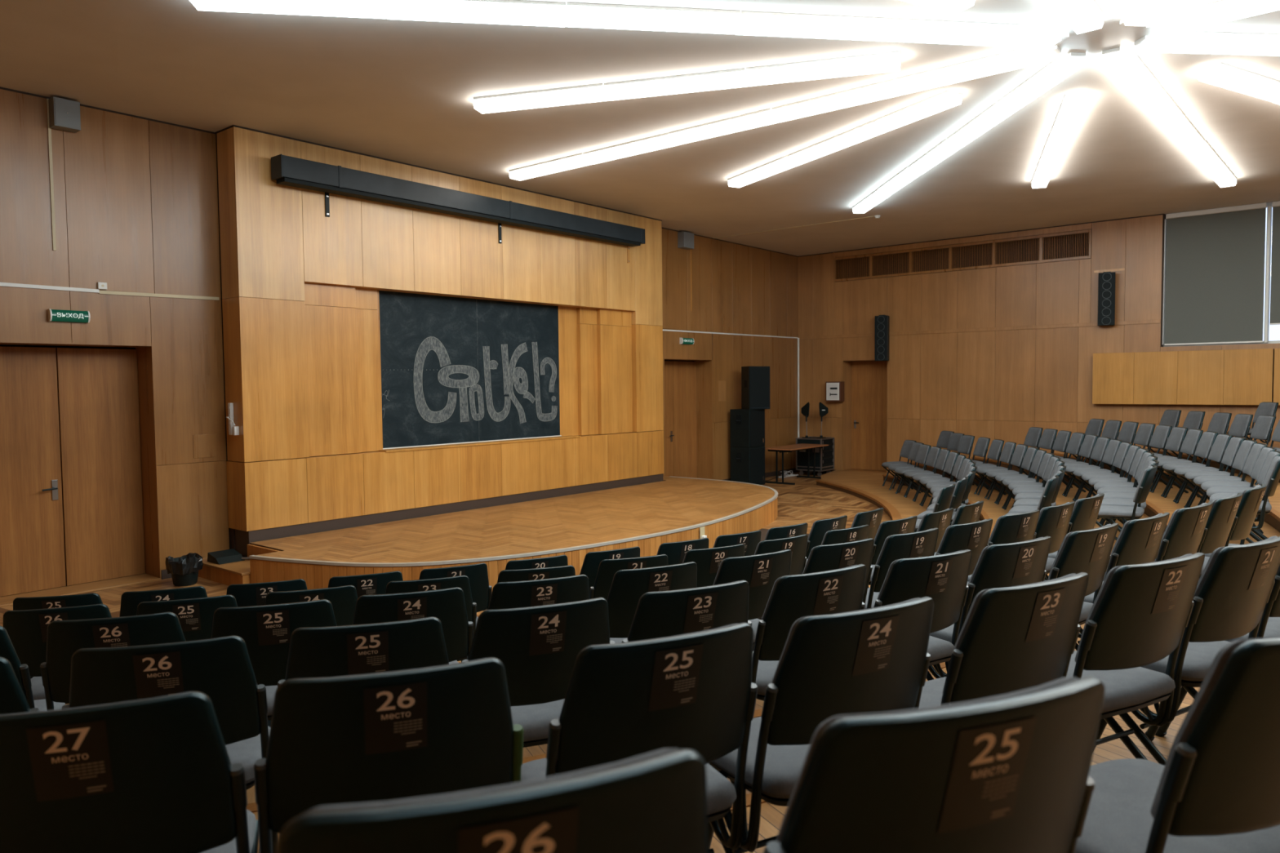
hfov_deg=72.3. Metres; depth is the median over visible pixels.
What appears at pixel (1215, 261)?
roller blind
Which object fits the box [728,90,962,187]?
ceiling light
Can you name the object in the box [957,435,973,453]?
cushion
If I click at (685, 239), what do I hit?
wall speaker
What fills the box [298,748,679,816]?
backrest edge
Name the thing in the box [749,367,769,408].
grille
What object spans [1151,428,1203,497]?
chair
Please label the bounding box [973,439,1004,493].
chair
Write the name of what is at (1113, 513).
chair
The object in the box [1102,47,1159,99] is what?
diffuser
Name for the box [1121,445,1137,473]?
cushion
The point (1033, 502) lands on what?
chair
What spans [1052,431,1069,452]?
cushion
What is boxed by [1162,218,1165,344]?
guide
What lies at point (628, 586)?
chair
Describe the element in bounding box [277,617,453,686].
chair
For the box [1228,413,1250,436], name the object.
cushion
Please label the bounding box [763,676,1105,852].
chair
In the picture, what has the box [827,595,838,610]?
print
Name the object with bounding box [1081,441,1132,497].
chair
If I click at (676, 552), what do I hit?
chair
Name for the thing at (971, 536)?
chair backrest
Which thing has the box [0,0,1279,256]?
ceiling
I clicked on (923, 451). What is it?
cushion
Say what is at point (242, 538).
baseboard
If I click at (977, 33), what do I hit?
diffuser
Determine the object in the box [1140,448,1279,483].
floor
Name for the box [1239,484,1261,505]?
chair back
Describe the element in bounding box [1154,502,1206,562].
chair backrest
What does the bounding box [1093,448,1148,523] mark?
chair
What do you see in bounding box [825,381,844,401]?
electrical box
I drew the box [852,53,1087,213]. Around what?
ceiling light
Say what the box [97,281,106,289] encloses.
junction box
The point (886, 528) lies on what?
backrest
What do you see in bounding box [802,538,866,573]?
chair back
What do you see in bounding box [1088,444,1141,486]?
chair
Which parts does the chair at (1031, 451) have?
seat, backrest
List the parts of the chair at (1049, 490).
seat, backrest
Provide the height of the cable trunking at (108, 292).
0.049 m
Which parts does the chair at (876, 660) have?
seat, backrest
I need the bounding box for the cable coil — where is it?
[777,471,799,477]
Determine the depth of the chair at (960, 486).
9.75 m
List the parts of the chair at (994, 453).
seat, backrest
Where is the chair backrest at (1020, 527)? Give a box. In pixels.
[987,510,1034,542]
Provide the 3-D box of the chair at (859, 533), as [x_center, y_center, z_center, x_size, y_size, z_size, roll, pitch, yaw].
[1.285,1.111,6.133,0.512,0.877,0.554,-3,3,-36]
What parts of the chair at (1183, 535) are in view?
backrest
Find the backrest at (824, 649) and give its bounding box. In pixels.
[771,597,919,684]
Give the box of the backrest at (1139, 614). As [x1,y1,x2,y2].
[1075,553,1192,662]
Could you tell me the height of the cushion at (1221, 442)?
0.322 m
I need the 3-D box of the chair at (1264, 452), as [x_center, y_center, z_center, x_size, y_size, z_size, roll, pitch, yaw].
[5.828,0.638,8.505,0.554,0.877,0.512,1,3,29]
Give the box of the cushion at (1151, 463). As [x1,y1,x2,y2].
[1146,460,1155,469]
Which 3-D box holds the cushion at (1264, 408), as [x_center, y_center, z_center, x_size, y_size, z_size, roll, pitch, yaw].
[9.426,-0.200,13.192,0.142,0.322,0.449,0,3,7]
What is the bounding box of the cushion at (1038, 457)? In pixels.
[1030,449,1044,474]
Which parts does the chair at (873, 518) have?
backrest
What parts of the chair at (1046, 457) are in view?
seat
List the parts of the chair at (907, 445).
seat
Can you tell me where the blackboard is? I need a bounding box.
[378,290,561,448]
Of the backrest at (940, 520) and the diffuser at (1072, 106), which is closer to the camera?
the backrest at (940, 520)
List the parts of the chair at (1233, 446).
seat, backrest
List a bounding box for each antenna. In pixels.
[800,402,811,438]
[817,401,828,438]
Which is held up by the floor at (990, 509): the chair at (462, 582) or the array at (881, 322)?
the chair at (462, 582)
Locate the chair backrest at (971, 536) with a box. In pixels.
[935,519,986,555]
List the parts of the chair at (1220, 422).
backrest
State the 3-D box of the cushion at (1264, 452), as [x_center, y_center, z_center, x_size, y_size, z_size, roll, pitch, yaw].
[5.980,0.369,8.409,0.142,0.322,0.449,1,3,29]
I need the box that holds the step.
[198,544,279,586]
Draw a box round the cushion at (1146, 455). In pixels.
[1134,452,1151,483]
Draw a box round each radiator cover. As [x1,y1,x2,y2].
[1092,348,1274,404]
[1273,348,1279,404]
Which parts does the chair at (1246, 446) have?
seat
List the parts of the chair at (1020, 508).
seat, backrest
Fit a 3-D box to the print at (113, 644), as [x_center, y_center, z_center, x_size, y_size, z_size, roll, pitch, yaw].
[-1.867,0.804,3.146,0.051,0.055,0.015,-1,3,-17]
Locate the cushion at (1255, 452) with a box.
[1242,443,1264,476]
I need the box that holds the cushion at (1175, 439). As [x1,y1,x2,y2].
[1164,426,1185,451]
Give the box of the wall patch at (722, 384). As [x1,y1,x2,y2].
[718,380,725,400]
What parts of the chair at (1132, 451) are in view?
seat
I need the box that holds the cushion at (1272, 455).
[1257,451,1279,484]
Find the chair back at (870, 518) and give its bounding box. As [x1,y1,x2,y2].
[850,508,878,528]
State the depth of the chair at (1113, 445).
11.73 m
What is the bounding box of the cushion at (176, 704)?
[0,691,191,715]
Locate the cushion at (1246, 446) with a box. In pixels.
[1232,440,1253,471]
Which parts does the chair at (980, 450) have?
seat, backrest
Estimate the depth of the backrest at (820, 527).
7.04 m
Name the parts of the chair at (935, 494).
seat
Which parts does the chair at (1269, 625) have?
seat, backrest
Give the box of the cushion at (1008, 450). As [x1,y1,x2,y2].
[999,442,1014,463]
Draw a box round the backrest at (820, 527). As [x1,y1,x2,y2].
[807,515,842,540]
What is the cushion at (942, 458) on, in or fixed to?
on the chair at (944, 454)
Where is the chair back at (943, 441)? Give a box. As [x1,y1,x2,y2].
[936,431,952,448]
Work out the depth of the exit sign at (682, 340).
16.66 m
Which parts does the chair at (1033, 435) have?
backrest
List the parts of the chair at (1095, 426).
backrest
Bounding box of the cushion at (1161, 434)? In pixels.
[1149,425,1169,448]
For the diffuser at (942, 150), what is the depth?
10.94 m
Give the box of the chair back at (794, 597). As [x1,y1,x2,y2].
[761,564,856,620]
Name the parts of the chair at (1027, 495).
seat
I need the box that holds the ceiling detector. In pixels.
[874,214,880,218]
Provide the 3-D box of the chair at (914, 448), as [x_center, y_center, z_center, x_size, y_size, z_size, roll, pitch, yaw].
[4.761,0.729,15.656,0.554,0.877,0.512,-1,3,-4]
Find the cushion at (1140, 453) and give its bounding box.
[1128,448,1145,478]
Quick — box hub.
[1048,14,1159,58]
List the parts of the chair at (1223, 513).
seat, backrest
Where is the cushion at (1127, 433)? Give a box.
[1117,422,1136,442]
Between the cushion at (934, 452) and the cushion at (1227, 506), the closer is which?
the cushion at (1227, 506)
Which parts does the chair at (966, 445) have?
backrest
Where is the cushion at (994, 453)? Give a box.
[986,440,1002,460]
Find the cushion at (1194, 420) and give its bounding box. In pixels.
[1182,411,1203,431]
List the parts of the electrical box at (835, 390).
door frame, panel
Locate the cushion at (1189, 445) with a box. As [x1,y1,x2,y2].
[1180,429,1200,454]
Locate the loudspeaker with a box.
[741,366,769,409]
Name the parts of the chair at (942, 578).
backrest, seat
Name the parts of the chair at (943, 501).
seat, backrest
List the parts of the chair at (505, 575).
backrest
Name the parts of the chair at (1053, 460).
seat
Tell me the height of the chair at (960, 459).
0.877 m
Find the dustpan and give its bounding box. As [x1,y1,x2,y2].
[207,548,250,564]
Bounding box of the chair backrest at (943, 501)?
[932,484,952,512]
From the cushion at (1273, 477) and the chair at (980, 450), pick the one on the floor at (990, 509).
the chair at (980, 450)
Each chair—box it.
[0,626,65,711]
[0,657,39,715]
[0,691,258,852]
[2,604,111,704]
[13,592,102,679]
[40,612,186,711]
[61,635,277,852]
[119,586,208,617]
[136,595,237,641]
[210,599,337,720]
[226,578,307,607]
[253,657,523,852]
[264,585,357,727]
[275,748,708,852]
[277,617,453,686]
[328,570,403,598]
[352,586,473,663]
[385,575,476,662]
[418,563,492,625]
[462,597,615,747]
[488,574,590,609]
[489,564,575,599]
[505,555,568,569]
[520,622,757,852]
[579,546,639,591]
[589,554,668,599]
[606,561,697,643]
[621,580,751,783]
[656,537,709,565]
[682,543,744,587]
[707,596,933,852]
[712,549,791,651]
[713,529,761,555]
[751,564,866,700]
[754,534,808,575]
[757,537,874,619]
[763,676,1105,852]
[764,522,808,540]
[805,515,847,563]
[820,524,869,545]
[850,507,884,587]
[864,528,938,609]
[867,515,917,588]
[873,549,972,679]
[881,440,916,488]
[888,442,924,493]
[894,444,931,497]
[903,446,941,501]
[911,448,950,505]
[914,484,955,532]
[916,477,968,525]
[916,507,953,552]
[918,572,1088,708]
[920,451,959,508]
[922,431,954,469]
[926,454,966,504]
[926,471,975,523]
[926,536,1051,680]
[930,457,972,493]
[931,465,977,505]
[932,432,964,476]
[932,461,975,497]
[934,500,983,555]
[935,518,992,586]
[942,435,974,484]
[955,436,990,489]
[967,509,1039,582]
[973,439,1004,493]
[976,441,1016,498]
[986,444,1028,503]
[995,446,1038,508]
[1002,449,1047,509]
[1004,475,1058,515]
[1007,426,1043,479]
[1008,453,1054,491]
[1008,470,1064,513]
[1012,456,1060,496]
[1013,465,1066,506]
[1014,460,1064,501]
[1022,428,1057,479]
[1032,430,1071,485]
[1034,501,1075,581]
[1044,432,1085,491]
[1044,493,1104,580]
[1047,523,1118,638]
[1062,434,1097,496]
[1063,436,1111,500]
[1066,552,1204,759]
[1067,418,1104,465]
[1072,439,1122,502]
[1074,635,1279,852]
[1075,512,1169,650]
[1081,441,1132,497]
[1083,419,1121,474]
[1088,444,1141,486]
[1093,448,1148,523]
[1093,535,1279,765]
[1095,465,1156,540]
[1097,451,1154,525]
[1098,421,1138,476]
[1101,460,1159,528]
[1102,455,1157,524]
[1102,502,1213,581]
[1114,422,1155,483]
[1126,424,1172,485]
[1142,409,1181,456]
[1149,426,1187,492]
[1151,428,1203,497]
[1155,564,1279,736]
[1162,431,1217,502]
[1170,410,1205,463]
[1173,433,1232,507]
[1184,436,1244,507]
[1186,412,1231,468]
[1193,440,1257,504]
[1196,493,1242,578]
[1200,443,1267,531]
[1204,484,1266,556]
[1205,413,1253,470]
[1206,446,1276,538]
[1208,450,1279,540]
[1224,415,1275,477]
[1226,401,1278,443]
[1245,419,1279,484]
[1245,455,1279,543]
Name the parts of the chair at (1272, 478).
seat, backrest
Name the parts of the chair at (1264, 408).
backrest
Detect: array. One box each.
[874,315,889,360]
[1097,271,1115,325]
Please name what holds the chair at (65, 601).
on the floor at (867, 486)
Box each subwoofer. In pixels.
[730,408,764,448]
[730,446,764,484]
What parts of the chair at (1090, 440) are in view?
seat, backrest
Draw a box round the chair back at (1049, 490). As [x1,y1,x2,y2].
[1037,475,1055,509]
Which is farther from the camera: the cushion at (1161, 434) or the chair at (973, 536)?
the cushion at (1161, 434)
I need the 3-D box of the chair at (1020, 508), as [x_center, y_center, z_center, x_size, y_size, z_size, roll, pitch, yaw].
[4.290,0.916,9.493,0.554,0.877,0.512,1,3,29]
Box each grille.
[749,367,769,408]
[750,409,764,447]
[750,448,764,484]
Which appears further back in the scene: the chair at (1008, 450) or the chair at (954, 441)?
the chair at (954, 441)
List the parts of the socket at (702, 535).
plate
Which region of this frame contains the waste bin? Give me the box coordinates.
[165,552,203,586]
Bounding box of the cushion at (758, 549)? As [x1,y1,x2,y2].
[754,541,761,555]
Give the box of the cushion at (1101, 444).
[1090,436,1108,461]
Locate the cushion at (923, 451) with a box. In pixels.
[915,444,929,464]
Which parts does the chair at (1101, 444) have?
seat, backrest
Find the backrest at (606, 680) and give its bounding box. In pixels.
[559,623,737,717]
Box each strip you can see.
[226,402,239,435]
[713,215,874,238]
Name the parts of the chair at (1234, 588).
seat, backrest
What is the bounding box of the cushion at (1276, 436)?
[1271,419,1279,441]
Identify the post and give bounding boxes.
[1264,205,1271,342]
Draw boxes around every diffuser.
[189,0,386,18]
[382,0,565,26]
[473,85,608,113]
[509,154,591,180]
[565,5,740,34]
[583,134,679,164]
[604,71,747,100]
[669,110,779,144]
[728,157,796,187]
[734,13,905,41]
[745,53,900,86]
[771,81,902,122]
[785,129,868,165]
[853,191,890,213]
[856,93,961,138]
[877,168,921,195]
[894,48,1050,94]
[896,22,1062,48]
[908,140,962,173]
[946,104,1014,146]
[997,55,1086,111]
[1031,162,1057,188]
[1040,133,1069,166]
[1051,93,1088,139]
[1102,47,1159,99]
[1137,88,1184,128]
[1164,118,1204,151]
[1186,142,1222,171]
[1205,162,1236,187]
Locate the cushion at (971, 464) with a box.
[962,462,973,478]
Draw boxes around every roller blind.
[1164,202,1266,345]
[1269,200,1279,324]
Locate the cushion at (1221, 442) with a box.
[1208,434,1229,462]
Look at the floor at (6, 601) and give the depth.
9.06 m
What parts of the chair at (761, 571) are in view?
backrest, seat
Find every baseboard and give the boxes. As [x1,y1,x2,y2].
[160,467,797,579]
[235,473,663,556]
[798,469,834,473]
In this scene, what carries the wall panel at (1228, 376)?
attached to the wall at (993, 384)
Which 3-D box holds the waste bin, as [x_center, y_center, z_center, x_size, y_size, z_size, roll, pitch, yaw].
[-4.802,1.513,9.248,0.360,0.308,0.350,2,4,39]
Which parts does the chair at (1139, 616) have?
seat, backrest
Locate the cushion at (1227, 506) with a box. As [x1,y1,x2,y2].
[1208,493,1236,515]
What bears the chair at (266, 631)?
on the floor at (531, 751)
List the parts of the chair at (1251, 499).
seat, backrest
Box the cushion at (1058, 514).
[1036,502,1070,524]
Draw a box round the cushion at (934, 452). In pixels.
[924,446,939,466]
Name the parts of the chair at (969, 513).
backrest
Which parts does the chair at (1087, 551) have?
seat, backrest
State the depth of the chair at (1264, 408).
13.19 m
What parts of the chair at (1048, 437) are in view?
backrest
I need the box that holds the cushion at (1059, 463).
[1049,461,1062,479]
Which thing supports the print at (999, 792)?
attached to the chair at (1006, 773)
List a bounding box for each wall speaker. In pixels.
[48,96,80,133]
[677,231,693,249]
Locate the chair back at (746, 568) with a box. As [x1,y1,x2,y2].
[712,550,782,585]
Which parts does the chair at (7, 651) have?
backrest, seat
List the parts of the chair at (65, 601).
backrest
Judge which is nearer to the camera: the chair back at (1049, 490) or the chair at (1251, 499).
the chair at (1251, 499)
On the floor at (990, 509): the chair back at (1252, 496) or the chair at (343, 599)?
the chair at (343, 599)
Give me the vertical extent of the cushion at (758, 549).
0.322 m
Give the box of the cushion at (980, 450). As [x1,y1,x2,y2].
[973,437,988,457]
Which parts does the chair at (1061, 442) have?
backrest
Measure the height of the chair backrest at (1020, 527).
0.322 m
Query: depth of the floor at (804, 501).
13.96 m
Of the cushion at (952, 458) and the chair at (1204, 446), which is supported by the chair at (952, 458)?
the cushion at (952, 458)
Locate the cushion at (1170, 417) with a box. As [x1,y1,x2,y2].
[1159,409,1179,429]
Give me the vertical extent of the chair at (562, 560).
0.877 m
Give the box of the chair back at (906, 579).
[876,550,962,599]
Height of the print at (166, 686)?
0.055 m
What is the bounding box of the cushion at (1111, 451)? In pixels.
[1102,440,1119,465]
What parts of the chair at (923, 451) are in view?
seat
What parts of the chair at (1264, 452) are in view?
seat, backrest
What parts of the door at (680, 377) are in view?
handle plate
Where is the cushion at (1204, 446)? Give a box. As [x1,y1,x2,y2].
[1194,431,1215,458]
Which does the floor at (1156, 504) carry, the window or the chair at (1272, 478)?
the chair at (1272, 478)
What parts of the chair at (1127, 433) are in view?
backrest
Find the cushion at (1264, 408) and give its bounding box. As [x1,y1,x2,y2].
[1252,402,1276,422]
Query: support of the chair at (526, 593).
on the floor at (531, 751)
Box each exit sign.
[47,308,90,323]
[680,337,694,344]
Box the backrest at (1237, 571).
[1193,535,1277,597]
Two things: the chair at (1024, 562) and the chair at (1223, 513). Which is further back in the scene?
the chair at (1223, 513)
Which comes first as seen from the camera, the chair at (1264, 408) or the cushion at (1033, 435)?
the chair at (1264, 408)
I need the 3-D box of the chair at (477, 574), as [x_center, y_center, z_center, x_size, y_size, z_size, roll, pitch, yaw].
[-1.236,1.282,5.602,0.512,0.877,0.554,-2,3,-27]
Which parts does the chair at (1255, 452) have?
seat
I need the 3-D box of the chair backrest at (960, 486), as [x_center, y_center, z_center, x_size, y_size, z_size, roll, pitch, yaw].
[3.595,0.751,9.892,0.142,0.322,0.449,1,3,30]
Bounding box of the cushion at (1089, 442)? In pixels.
[1078,435,1096,457]
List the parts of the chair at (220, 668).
backrest, seat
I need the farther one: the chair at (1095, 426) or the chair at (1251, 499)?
the chair at (1095, 426)
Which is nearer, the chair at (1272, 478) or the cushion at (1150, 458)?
the chair at (1272, 478)
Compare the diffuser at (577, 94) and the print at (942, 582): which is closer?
the print at (942, 582)
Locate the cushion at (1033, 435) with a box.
[1023,426,1041,446]
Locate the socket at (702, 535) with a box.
[699,526,706,538]
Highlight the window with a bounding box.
[1160,202,1279,347]
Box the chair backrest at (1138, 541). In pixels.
[1103,513,1163,580]
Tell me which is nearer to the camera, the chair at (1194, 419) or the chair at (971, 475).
the chair at (971, 475)
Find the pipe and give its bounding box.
[797,337,799,437]
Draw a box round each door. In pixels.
[0,346,145,596]
[664,360,697,478]
[851,360,887,471]
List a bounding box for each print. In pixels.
[68,761,106,792]
[111,642,127,647]
[157,677,179,695]
[186,618,198,629]
[272,628,287,642]
[366,655,385,673]
[394,719,422,746]
[546,634,562,651]
[673,677,695,703]
[698,613,712,630]
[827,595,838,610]
[873,645,891,668]
[937,577,947,591]
[982,774,1017,818]
[1043,615,1057,635]
[1167,591,1178,608]
[1261,568,1270,586]
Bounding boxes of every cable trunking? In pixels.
[0,282,99,293]
[46,98,56,250]
[98,290,219,300]
[662,328,797,338]
[690,249,692,311]
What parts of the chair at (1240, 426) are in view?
backrest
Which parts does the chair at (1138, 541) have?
seat, backrest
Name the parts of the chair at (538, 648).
seat, backrest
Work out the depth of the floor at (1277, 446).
14.03 m
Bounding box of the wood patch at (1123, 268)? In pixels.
[1093,267,1124,272]
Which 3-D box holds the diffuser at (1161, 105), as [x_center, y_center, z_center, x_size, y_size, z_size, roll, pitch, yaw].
[5.421,-3.301,9.107,0.204,0.083,1.332,2,4,41]
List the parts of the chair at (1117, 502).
seat, backrest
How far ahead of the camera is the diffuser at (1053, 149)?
10.64 m
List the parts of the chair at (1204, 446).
seat, backrest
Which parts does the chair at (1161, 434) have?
backrest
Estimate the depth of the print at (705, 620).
2.92 m
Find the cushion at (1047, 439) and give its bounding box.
[1038,428,1055,448]
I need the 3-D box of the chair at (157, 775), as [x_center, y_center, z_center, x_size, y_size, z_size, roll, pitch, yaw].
[-1.017,0.890,1.702,0.512,0.877,0.554,-2,3,-18]
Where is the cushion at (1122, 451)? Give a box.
[1112,442,1129,469]
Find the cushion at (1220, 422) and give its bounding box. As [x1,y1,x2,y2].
[1207,413,1229,434]
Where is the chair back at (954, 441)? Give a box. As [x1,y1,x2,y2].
[946,433,962,451]
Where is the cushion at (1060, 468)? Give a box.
[1055,465,1063,473]
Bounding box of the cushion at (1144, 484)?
[1133,466,1153,502]
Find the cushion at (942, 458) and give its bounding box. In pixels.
[934,448,948,471]
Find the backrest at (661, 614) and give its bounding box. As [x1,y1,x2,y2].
[627,581,736,637]
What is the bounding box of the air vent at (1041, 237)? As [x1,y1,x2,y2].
[833,229,1091,282]
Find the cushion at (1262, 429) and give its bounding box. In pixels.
[1250,415,1273,439]
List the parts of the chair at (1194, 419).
backrest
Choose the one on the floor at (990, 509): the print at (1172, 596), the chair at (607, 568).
the chair at (607, 568)
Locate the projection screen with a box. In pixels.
[271,154,644,262]
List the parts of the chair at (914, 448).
seat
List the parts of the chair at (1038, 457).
seat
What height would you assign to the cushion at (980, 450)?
0.322 m
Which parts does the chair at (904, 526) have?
seat, backrest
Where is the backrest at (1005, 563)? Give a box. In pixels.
[968,537,1043,584]
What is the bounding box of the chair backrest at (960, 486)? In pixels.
[949,477,965,506]
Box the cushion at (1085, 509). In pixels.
[1069,493,1099,521]
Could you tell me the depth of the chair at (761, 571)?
4.18 m
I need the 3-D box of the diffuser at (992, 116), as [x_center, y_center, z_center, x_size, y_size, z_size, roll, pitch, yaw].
[3.755,-3.313,9.696,0.204,0.083,1.332,-1,3,-2]
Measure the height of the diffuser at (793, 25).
0.083 m
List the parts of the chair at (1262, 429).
backrest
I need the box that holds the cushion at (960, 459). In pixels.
[951,455,964,478]
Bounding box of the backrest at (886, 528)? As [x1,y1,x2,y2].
[873,516,911,542]
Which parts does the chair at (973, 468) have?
seat, backrest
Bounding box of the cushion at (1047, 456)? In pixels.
[1037,453,1052,479]
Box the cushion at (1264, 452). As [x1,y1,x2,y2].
[1250,447,1272,481]
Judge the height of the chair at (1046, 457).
0.877 m
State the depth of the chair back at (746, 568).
4.13 m
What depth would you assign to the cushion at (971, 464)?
11.87 m
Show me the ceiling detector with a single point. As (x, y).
(877, 216)
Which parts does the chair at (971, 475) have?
seat, backrest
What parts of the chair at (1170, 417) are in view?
backrest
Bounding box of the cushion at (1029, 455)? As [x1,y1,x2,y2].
[1021,447,1035,470]
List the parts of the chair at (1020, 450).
seat, backrest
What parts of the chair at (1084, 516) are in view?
seat, backrest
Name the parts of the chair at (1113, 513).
seat, backrest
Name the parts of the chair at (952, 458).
seat, backrest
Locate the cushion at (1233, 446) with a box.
[1221,436,1241,466]
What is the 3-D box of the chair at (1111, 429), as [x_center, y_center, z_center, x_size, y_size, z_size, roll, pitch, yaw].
[7.492,0.339,14.260,0.554,0.877,0.512,0,3,3]
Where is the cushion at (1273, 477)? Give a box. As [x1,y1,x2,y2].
[1262,456,1279,495]
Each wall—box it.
[0,88,798,579]
[216,126,663,557]
[797,213,1279,473]
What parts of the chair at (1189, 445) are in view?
seat, backrest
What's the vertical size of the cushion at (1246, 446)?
0.322 m
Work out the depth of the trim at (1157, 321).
17.24 m
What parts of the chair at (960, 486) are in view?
seat, backrest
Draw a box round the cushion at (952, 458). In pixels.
[943,452,956,474]
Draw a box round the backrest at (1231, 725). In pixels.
[1150,635,1279,818]
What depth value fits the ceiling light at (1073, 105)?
9.96 m
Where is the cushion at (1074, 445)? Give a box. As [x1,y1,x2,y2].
[1066,432,1083,454]
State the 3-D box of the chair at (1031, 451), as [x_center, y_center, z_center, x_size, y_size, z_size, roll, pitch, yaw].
[5.486,0.743,12.766,0.554,0.877,0.512,0,3,12]
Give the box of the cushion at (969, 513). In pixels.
[951,501,979,525]
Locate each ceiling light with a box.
[189,0,1062,48]
[473,51,900,113]
[509,47,1050,180]
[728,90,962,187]
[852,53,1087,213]
[901,0,975,14]
[1031,92,1088,188]
[1048,0,1103,34]
[1102,46,1236,187]
[1123,0,1188,26]
[1141,31,1279,56]
[1158,0,1279,35]
[1197,62,1279,104]
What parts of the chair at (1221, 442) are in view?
seat, backrest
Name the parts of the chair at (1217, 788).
seat, backrest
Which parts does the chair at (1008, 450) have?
seat, backrest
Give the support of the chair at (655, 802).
on the floor at (771, 817)
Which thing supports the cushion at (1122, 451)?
on the chair at (1122, 451)
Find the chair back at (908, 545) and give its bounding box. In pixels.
[870,528,930,586]
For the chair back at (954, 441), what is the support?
on the chair at (954, 441)
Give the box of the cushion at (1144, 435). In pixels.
[1133,423,1153,445]
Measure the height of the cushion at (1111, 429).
0.322 m
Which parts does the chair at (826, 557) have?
backrest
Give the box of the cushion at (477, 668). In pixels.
[294,657,487,679]
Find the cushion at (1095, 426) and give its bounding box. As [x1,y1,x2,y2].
[1084,418,1102,436]
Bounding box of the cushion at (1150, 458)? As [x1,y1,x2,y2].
[1137,456,1154,484]
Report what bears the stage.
on the floor at (804, 501)
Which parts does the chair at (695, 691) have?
seat, backrest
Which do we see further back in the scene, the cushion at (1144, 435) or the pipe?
the pipe
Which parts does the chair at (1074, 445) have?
seat, backrest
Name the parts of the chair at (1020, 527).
backrest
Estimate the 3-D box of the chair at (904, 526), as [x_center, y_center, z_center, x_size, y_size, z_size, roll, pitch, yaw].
[1.728,1.089,6.489,0.512,0.877,0.554,-3,4,-40]
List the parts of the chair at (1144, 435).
backrest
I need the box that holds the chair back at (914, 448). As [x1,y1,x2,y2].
[907,442,922,461]
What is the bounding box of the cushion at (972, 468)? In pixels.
[967,466,974,474]
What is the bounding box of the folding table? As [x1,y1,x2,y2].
[764,443,828,484]
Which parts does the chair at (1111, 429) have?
backrest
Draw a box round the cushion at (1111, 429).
[1101,420,1119,439]
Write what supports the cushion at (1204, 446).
on the chair at (1204, 446)
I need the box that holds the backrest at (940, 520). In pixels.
[916,508,949,532]
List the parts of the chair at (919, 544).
seat, backrest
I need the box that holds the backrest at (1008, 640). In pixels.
[942,573,1075,691]
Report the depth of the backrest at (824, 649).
2.01 m
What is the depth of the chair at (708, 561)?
5.24 m
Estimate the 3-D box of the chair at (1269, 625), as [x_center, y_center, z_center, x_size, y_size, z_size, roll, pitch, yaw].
[2.326,0.777,3.335,0.512,0.877,0.554,-2,3,-34]
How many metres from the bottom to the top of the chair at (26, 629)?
0.877 m
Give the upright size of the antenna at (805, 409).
0.790 m
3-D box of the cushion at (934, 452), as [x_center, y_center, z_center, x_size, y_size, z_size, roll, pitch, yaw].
[4.879,0.510,14.559,0.142,0.322,0.449,-1,3,1]
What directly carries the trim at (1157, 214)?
attached to the wall at (993, 384)
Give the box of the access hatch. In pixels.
[192,434,216,458]
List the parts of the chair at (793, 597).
seat, backrest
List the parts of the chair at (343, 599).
backrest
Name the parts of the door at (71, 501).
lever, handle plate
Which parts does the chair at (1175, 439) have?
seat, backrest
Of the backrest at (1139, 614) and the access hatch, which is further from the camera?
the access hatch
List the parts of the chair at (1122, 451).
seat, backrest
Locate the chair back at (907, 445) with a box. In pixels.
[899,440,915,457]
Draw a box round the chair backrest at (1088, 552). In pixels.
[1047,524,1111,580]
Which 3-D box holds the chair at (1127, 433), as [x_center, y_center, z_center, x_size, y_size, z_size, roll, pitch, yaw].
[7.455,0.366,13.716,0.554,0.877,0.512,0,3,5]
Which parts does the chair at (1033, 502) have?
seat, backrest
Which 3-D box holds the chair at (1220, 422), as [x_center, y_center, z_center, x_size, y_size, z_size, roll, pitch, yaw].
[8.548,0.230,13.208,0.554,0.877,0.512,0,3,6]
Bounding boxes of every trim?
[0,86,797,257]
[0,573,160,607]
[377,435,581,453]
[797,213,1164,257]
[797,319,1160,339]
[845,468,886,473]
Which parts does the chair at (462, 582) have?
backrest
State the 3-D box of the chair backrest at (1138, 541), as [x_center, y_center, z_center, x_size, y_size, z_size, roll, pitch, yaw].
[2.482,0.603,4.363,0.449,0.322,0.142,-3,4,-38]
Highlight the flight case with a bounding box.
[795,436,834,476]
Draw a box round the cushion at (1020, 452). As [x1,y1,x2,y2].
[1010,444,1026,466]
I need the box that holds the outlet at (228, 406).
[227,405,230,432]
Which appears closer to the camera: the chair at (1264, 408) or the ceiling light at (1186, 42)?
the ceiling light at (1186, 42)
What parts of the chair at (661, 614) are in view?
backrest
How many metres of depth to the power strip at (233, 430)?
9.81 m
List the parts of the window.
pane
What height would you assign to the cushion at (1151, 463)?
0.322 m
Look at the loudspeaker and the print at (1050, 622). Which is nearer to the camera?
the print at (1050, 622)
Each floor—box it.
[0,471,892,626]
[66,470,981,704]
[246,457,1279,852]
[246,461,1164,804]
[710,453,1279,852]
[882,472,1014,537]
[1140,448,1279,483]
[1264,443,1279,448]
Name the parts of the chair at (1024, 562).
seat, backrest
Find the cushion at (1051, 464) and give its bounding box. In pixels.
[1043,457,1057,481]
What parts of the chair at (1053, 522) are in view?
seat, backrest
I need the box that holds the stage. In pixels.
[248,475,777,591]
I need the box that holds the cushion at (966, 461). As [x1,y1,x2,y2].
[957,458,969,480]
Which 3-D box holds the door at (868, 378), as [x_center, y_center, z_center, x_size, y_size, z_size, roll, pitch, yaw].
[5.140,-0.240,19.354,1.024,2.410,0.119,2,4,39]
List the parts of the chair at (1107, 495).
seat, backrest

